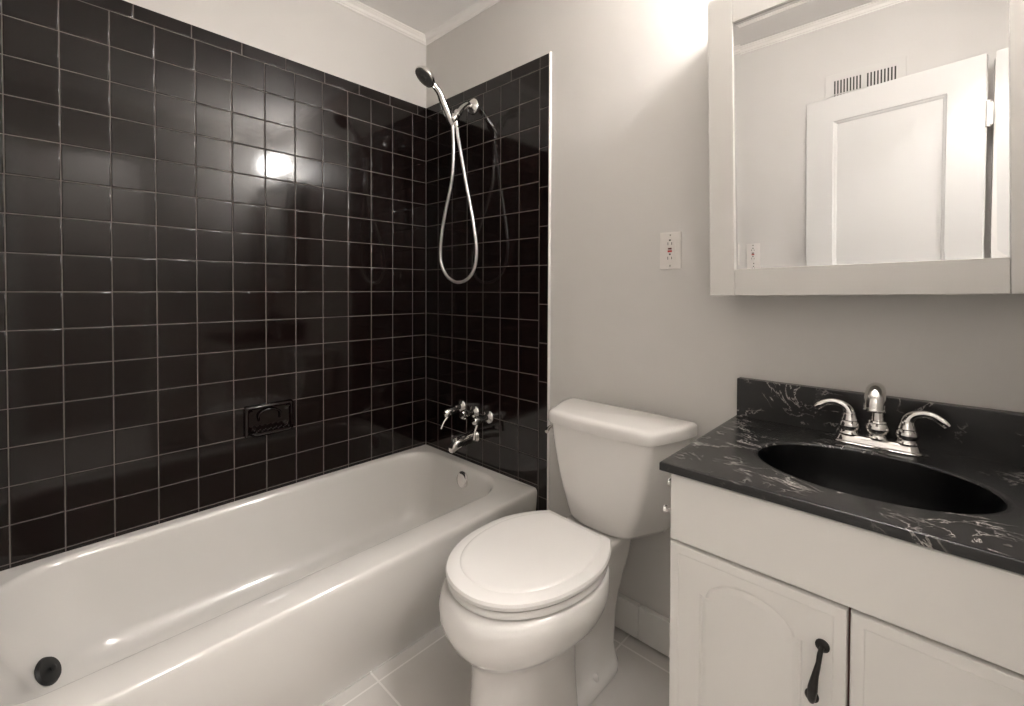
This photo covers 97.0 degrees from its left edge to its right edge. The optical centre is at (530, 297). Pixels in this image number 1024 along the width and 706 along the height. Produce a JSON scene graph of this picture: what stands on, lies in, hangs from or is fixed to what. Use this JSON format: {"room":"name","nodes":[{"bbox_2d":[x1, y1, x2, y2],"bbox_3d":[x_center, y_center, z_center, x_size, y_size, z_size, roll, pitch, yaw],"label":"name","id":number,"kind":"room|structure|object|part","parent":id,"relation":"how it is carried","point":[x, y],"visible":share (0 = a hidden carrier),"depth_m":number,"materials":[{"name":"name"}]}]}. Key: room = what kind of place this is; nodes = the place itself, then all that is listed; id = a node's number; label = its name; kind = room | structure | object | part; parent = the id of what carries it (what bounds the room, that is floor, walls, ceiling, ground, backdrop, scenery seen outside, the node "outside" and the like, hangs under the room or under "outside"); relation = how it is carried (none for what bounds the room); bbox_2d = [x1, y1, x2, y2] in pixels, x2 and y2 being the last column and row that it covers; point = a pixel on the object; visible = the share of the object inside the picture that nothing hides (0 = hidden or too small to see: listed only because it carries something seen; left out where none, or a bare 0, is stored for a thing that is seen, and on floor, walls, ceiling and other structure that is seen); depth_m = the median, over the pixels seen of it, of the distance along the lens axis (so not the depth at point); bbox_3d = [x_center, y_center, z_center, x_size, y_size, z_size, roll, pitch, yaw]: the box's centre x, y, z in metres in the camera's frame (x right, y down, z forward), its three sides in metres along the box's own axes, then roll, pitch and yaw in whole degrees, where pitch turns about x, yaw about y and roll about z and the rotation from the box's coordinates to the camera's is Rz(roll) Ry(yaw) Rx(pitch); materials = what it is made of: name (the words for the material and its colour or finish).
{"room":"bathroom","nodes":[
{"label":"bathroom","id":0,"kind":"room"},
{"bbox_2d":[0,0,425,570],"bbox_3d":[-1.077,-0.084,1.761,0.100,2.425,1.730,1,1,42],"label":"wall","id":1,"kind":"structure","parent":0,"point":[211,210],"depth_m":1.58,"materials":[{"name":"tile"}]},
{"bbox_2d":[244,400,293,437],"bbox_3d":[-0.997,0.471,1.747,0.055,0.116,0.172,1,1,42],"label":"soap dish","id":2,"kind":"object","parent":1,"relation":"attached to","point":[275,417],"visible":1,"depth_m":1.75,"materials":[{"name":"black ceramic"}]},
{"bbox_2d":[248,423,292,436],"bbox_3d":[-0.994,0.513,1.744,0.044,0.025,0.152,1,1,42],"label":"tray","id":3,"kind":"object","parent":2,"relation":"on","point":[259,429],"depth_m":1.74,"materials":[{"name":"black ceramic"}]},
{"bbox_2d":[332,0,425,44],"bbox_3d":[-1.028,-1.278,1.704,0.026,0.036,1.536,1,1,42],"label":"trim","id":4,"kind":"structure","parent":1,"relation":"attached to","point":[354,5],"depth_m":2.09,"materials":[{"name":"white paint"}]},
{"bbox_2d":[357,0,477,33],"bbox_3d":[0.153,-1.322,0.634,3.400,0.100,1.730,1,1,42],"label":"ceiling","id":5,"kind":"structure","parent":0,"point":[423,16],"depth_m":2.05,"materials":[{"name":"white paint"}]},
{"bbox_2d":[323,626,669,705],"bbox_3d":[0.142,1.202,0.677,3.400,0.100,1.730,1,1,42],"label":"floor","id":6,"kind":"structure","parent":0,"point":[430,672],"depth_m":1.35,"materials":[{"name":"tile"}]},
{"bbox_2d":[0,444,536,705],"bbox_3d":[-0.762,0.949,1.491,0.755,0.372,1.525,1,1,42],"label":"bathtub","id":7,"kind":"object","parent":6,"relation":"on","point":[295,594],"visible":0.81,"depth_m":1.37,"materials":[{"name":"ceramic"}]},
{"bbox_2d":[34,656,61,685],"bbox_3d":[-1.286,0.997,1.209,0.042,0.064,0.074,0,1,-17],"label":"stopper","id":8,"kind":"object","parent":7,"relation":"on","point":[47,671],"visible":1,"depth_m":1.20,"materials":[{"name":"black rubber"}]},
{"bbox_3d":[-0.301,0.809,2.008,0.072,0.072,0.020,1,1,42],"label":"overflow plate","id":9,"kind":"part","parent":7,"relation":"part of","materials":[{"name":"silver metal"}]},
{"bbox_2d":[439,398,697,705],"bbox_3d":[0.093,0.754,1.259,0.480,0.772,0.691,1,1,42],"label":"toilet","id":10,"kind":"object","parent":6,"relation":"on","point":[528,600],"visible":0.97,"depth_m":1.22,"materials":[{"name":"white ceramic"}]},
{"bbox_3d":[-0.009,0.712,1.208,0.377,0.019,0.428,1,1,42],"label":"seat","id":11,"kind":"part","parent":10,"relation":"part of","materials":[{"name":"white plastic"}]},
{"bbox_3d":[-0.007,0.685,1.210,0.383,0.026,0.444,1,1,42],"label":"seat lid","id":12,"kind":"part","parent":10,"relation":"part of","materials":[{"name":"white plastic"}]},
{"bbox_3d":[0.074,0.439,1.523,0.030,0.029,0.056,1,1,42],"label":"flush lever","id":13,"kind":"part","parent":10,"relation":"part of","materials":[{"name":"silver metal"}]},
{"bbox_3d":[0.255,0.550,1.427,0.440,0.311,0.197,1,1,42],"label":"tank","id":14,"kind":"part","parent":10,"relation":"part of","materials":[{"name":"white ceramic"}]},
{"bbox_3d":[0.257,0.387,1.425,0.470,0.040,0.218,1,1,42],"label":"tank lid","id":15,"kind":"part","parent":10,"relation":"part of","materials":[{"name":"white ceramic"}]},
{"bbox_2d":[669,474,1023,705],"bbox_3d":[0.657,0.756,0.887,0.611,0.790,0.495,1,1,42],"label":"vanity cabinet","id":16,"kind":"object","parent":6,"relation":"on","point":[772,604],"visible":0.94,"depth_m":0.75,"materials":[{"name":"white paint"}]},
{"bbox_2d":[663,478,670,512],"bbox_3d":[0.298,0.421,0.959,0.027,0.076,0.041,1,1,42],"label":"paper holder","id":17,"kind":"object","parent":16,"relation":"attached to","point":[666,508],"visible":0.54,"depth_m":0.95,"materials":[{"name":"silver metal"}]},
{"bbox_3d":[0.293,0.447,0.953,0.027,0.024,0.024,1,1,42],"label":"post","id":18,"kind":"part","parent":17,"relation":"part of","materials":[{"name":"silver metal"}]},
{"bbox_3d":[0.403,0.773,0.839,0.300,0.545,0.019,1,1,42],"label":"door","id":19,"kind":"part","parent":16,"relation":"part of","materials":[{"name":"white paint"}]},
{"bbox_3d":[0.468,0.623,0.744,0.035,0.113,0.032,1,1,42],"label":"handle","id":20,"kind":"part","parent":16,"relation":"part of","materials":[{"name":"black metal"}]},
{"bbox_2d":[659,377,1023,574],"bbox_3d":[0.666,0.354,0.897,0.636,0.240,0.493,1,1,42],"label":"countertop","id":21,"kind":"structure","parent":16,"relation":"on","point":[964,498],"depth_m":0.93,"materials":[{"name":"black stone"}]},
{"bbox_2d":[814,382,950,456],"bbox_3d":[0.764,0.262,1.000,0.243,0.150,0.121,1,1,42],"label":"sink faucet","id":22,"kind":"object","parent":21,"relation":"on","point":[906,442],"visible":1,"depth_m":0.99,"materials":[{"name":"silver metal"}]},
{"bbox_3d":[0.722,0.264,1.072,0.086,0.047,0.026,1,1,31],"label":"lever","id":23,"kind":"part","parent":22,"relation":"part of","materials":[{"name":"silver metal"}]},
{"bbox_3d":[0.747,0.291,1.058,0.045,0.054,0.045,1,1,42],"label":"handle","id":24,"kind":"part","parent":22,"relation":"part of","materials":[{"name":"silver metal"}]},
{"bbox_3d":[0.761,0.235,0.996,0.038,0.096,0.108,1,1,42],"label":"spout","id":25,"kind":"part","parent":22,"relation":"part of","materials":[{"name":"silver metal"}]},
{"bbox_3d":[0.785,0.298,1.024,0.047,0.042,0.047,1,1,42],"label":"spout","id":26,"kind":"part","parent":22,"relation":"part of","materials":[{"name":"silver metal"}]},
{"bbox_3d":[0.785,0.327,1.024,0.168,0.020,0.058,1,1,42],"label":"plate","id":27,"kind":"part","parent":22,"relation":"part of","materials":[{"name":"silver metal"}]},
{"bbox_3d":[0.823,0.293,0.989,0.045,0.054,0.045,1,1,42],"label":"handle","id":28,"kind":"part","parent":22,"relation":"part of","materials":[{"name":"silver metal"}]},
{"bbox_3d":[0.840,0.266,0.966,0.026,0.047,0.086,0,1,-37],"label":"lever","id":29,"kind":"part","parent":22,"relation":"part of","materials":[{"name":"silver metal"}]},
{"bbox_2d":[758,445,1006,513],"bbox_3d":[0.652,0.409,0.884,0.380,0.130,0.272,1,1,42],"label":"basin","id":30,"kind":"object","parent":21,"relation":"in","point":[914,485],"depth_m":0.94,"materials":[{"name":"black"}]},
{"bbox_3d":[0.631,0.778,0.632,0.307,0.545,0.019,1,1,42],"label":"door","id":31,"kind":"part","parent":16,"relation":"part of","materials":[{"name":"white paint"}]},
{"bbox_2d":[426,0,1023,618],"bbox_3d":[0.338,-0.075,1.580,2.256,2.425,0.102,1,1,42],"label":"wall","id":32,"kind":"structure","parent":0,"point":[586,142],"depth_m":1.58,"materials":[{"name":"paint"}]},
{"bbox_2d":[415,65,478,283],"bbox_3d":[-0.351,-0.496,1.941,0.258,0.876,0.252,0,1,-6],"label":"shower","id":33,"kind":"object","parent":32,"relation":"attached to","point":[423,74],"visible":1,"depth_m":1.93,"materials":[{"name":"silver metal"}]},
{"bbox_3d":[-0.367,-0.812,1.910,0.035,0.159,0.119,1,1,42],"label":"handle","id":34,"kind":"part","parent":33,"relation":"part of","materials":[{"name":"silver metal"}]},
{"bbox_3d":[-0.290,-0.826,1.994,0.025,0.086,0.105,1,1,35],"label":"shower arm","id":35,"kind":"part","parent":33,"relation":"part of","materials":[{"name":"silver metal"}]},
{"bbox_2d":[440,399,465,428],"bbox_3d":[-0.360,0.534,2.068,0.061,0.113,0.127,1,1,42],"label":"valve","id":36,"kind":"object","parent":32,"relation":"attached to","point":[461,405],"visible":0.96,"depth_m":2.06,"materials":[{"name":"silver metal"}]},
{"bbox_3d":[-0.369,0.545,2.058,0.037,0.093,0.099,1,1,42],"label":"lever handle","id":37,"kind":"part","parent":36,"relation":"part of","materials":[{"name":"silver metal"}]},
{"bbox_2d":[425,0,500,45],"bbox_3d":[0.269,-1.269,1.551,2.156,0.036,0.026,1,1,42],"label":"trim","id":38,"kind":"structure","parent":32,"relation":"attached to","point":[479,6],"depth_m":2.09,"materials":[{"name":"white paint"}]},
{"bbox_2d":[449,430,479,452],"bbox_3d":[-0.294,0.636,2.000,0.058,0.067,0.142,1,1,42],"label":"tub spout","id":39,"kind":"object","parent":32,"relation":"attached to","point":[457,443],"visible":0.98,"depth_m":1.98,"materials":[{"name":"silver metal"}]},
{"bbox_2d":[459,405,478,418],"bbox_3d":[-0.276,0.519,2.023,0.061,0.061,0.080,1,1,42],"label":"valve","id":40,"kind":"object","parent":32,"relation":"attached to","point":[474,410],"visible":0.94,"depth_m":2.02,"materials":[{"name":"silver metal"}]},
{"bbox_3d":[-0.290,0.520,2.007,0.038,0.038,0.038,1,1,42],"label":"knob","id":41,"kind":"part","parent":40,"relation":"part of","materials":[{"name":"silver metal"}]},
{"bbox_2d":[472,410,493,439],"bbox_3d":[-0.212,0.551,1.956,0.061,0.111,0.094,1,1,42],"label":"valve","id":42,"kind":"object","parent":32,"relation":"attached to","point":[488,417],"visible":1,"depth_m":1.94,"materials":[{"name":"silver metal"}]},
{"bbox_3d":[-0.222,0.558,1.945,0.037,0.098,0.064,1,1,42],"label":"lever handle","id":43,"kind":"part","parent":42,"relation":"part of","materials":[{"name":"silver metal"}]},
{"bbox_2d":[615,593,669,657],"bbox_3d":[0.565,1.080,1.320,1.331,0.110,0.019,1,1,42],"label":"baseboard","id":44,"kind":"structure","parent":32,"relation":"attached to","point":[648,626],"depth_m":1.48,"materials":[{"name":"white paint"}]},
{"bbox_2d":[660,231,681,268],"bbox_3d":[0.441,-0.146,1.423,0.070,0.116,0.010,1,1,42],"label":"wall outlet","id":45,"kind":"object","parent":32,"relation":"attached to","point":[670,242],"visible":1,"depth_m":1.42,"materials":[{"name":"white plastic"}]},
{"bbox_2d":[665,239,674,260],"bbox_3d":[0.439,-0.147,1.421,0.033,0.068,0.005,1,1,42],"label":"receptacle","id":46,"kind":"object","parent":45,"relation":"attached to","point":[669,243],"depth_m":1.42,"materials":[{"name":"white plastic"}]},
{"bbox_2d":[708,0,1023,295],"bbox_3d":[0.750,-0.397,1.053,0.616,0.782,0.134,0,0,42],"label":"medicine cabinet","id":47,"kind":"object","parent":32,"relation":"attached to","point":[857,147],"visible":1,"depth_m":0.99,"materials":[{"name":"grey mirror"}]},
{"bbox_3d":[0.710,-0.747,1.010,0.490,0.079,0.022,0,0,42],"label":"frame rail","id":48,"kind":"part","parent":47,"relation":"part of","materials":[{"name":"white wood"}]},
{"bbox_3d":[0.717,-0.039,1.013,0.490,0.068,0.022,0,0,42],"label":"frame rail","id":49,"kind":"part","parent":47,"relation":"part of","materials":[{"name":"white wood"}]},
{"bbox_2d":[737,377,1023,466],"bbox_3d":[0.824,0.286,1.069,0.634,0.109,0.025,1,1,42],"label":"backsplash","id":50,"kind":"structure","parent":32,"relation":"attached to","point":[994,435],"depth_m":1.02,"materials":[{"name":"black stone"}]}
]}

